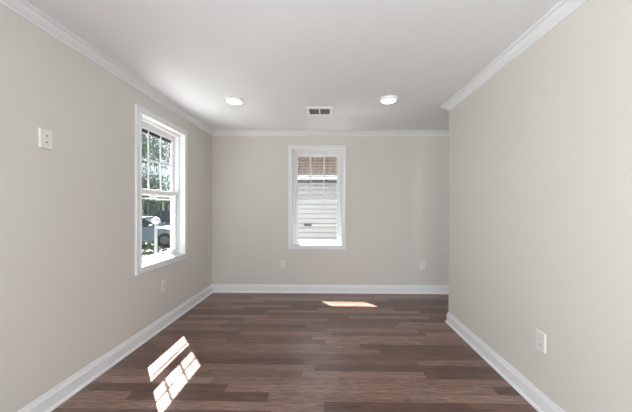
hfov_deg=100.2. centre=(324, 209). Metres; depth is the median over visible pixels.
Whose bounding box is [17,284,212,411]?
baseboard
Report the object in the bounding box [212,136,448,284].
wall
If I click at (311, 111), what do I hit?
ceiling vent
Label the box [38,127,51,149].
wall plate
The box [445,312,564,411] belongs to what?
baseboard
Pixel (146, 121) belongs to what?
window
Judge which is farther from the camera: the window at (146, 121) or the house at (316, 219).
the house at (316, 219)
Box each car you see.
[142,216,169,246]
[153,210,169,224]
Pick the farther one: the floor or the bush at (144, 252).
the bush at (144, 252)
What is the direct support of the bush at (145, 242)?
on the ground
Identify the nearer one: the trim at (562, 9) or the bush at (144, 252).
the trim at (562, 9)
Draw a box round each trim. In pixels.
[0,0,214,135]
[213,130,448,135]
[441,0,586,110]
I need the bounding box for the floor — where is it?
[51,293,537,411]
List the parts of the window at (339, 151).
sash, sash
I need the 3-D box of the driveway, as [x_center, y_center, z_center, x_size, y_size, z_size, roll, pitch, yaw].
[-22.136,1.748,13.537,35.400,0.028,7.500,0,0,1]
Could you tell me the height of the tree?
11.000 m
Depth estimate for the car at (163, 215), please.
15.20 m
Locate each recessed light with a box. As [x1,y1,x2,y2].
[225,96,243,104]
[380,95,397,103]
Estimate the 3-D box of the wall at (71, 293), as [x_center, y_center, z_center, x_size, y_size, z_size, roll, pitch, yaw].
[-1.835,0.053,0.226,0.160,2.440,7.605,0,0,1]
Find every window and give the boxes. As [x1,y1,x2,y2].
[135,103,186,275]
[288,145,345,249]
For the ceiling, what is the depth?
1.92 m
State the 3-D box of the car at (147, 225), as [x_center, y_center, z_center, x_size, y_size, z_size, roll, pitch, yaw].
[-9.194,1.060,13.020,4.510,1.418,2.100,0,0,-15]
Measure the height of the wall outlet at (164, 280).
0.122 m
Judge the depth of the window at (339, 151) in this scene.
4.03 m
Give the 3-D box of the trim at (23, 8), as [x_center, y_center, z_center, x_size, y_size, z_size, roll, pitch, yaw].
[-1.719,-1.133,0.220,0.066,0.066,7.605,0,0,1]
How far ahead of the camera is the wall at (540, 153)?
1.57 m
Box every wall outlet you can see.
[162,279,165,291]
[280,260,284,267]
[420,261,424,268]
[536,329,545,353]
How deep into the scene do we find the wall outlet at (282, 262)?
4.01 m
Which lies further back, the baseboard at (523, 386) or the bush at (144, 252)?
the bush at (144, 252)
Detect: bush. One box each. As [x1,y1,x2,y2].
[142,240,167,256]
[142,249,160,256]
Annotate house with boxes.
[142,188,169,215]
[297,157,336,239]
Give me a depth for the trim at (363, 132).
3.97 m
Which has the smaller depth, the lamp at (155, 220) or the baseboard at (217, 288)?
the baseboard at (217, 288)
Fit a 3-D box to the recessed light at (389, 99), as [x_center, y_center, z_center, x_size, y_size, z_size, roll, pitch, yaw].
[0.680,-1.155,2.792,0.190,0.030,0.190,0,0,1]
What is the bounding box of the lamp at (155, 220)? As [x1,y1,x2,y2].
[151,217,160,253]
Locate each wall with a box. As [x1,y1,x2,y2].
[0,4,211,411]
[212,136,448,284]
[448,0,631,411]
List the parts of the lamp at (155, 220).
post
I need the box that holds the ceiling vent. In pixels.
[306,107,332,115]
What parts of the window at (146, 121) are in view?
screen frame, sash, sash, frame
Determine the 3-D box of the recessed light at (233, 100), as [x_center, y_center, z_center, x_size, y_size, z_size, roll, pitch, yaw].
[-0.961,-1.159,2.823,0.190,0.030,0.190,0,0,1]
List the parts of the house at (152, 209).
pane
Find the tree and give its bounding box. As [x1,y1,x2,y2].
[142,132,169,215]
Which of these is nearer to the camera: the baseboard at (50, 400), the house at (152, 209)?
the baseboard at (50, 400)
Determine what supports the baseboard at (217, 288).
attached to the wall at (397, 187)
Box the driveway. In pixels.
[142,243,169,255]
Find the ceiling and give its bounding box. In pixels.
[26,0,560,130]
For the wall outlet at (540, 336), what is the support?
attached to the wall at (540, 153)
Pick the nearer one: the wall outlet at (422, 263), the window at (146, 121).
the window at (146, 121)
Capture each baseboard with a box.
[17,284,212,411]
[212,284,448,293]
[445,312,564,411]

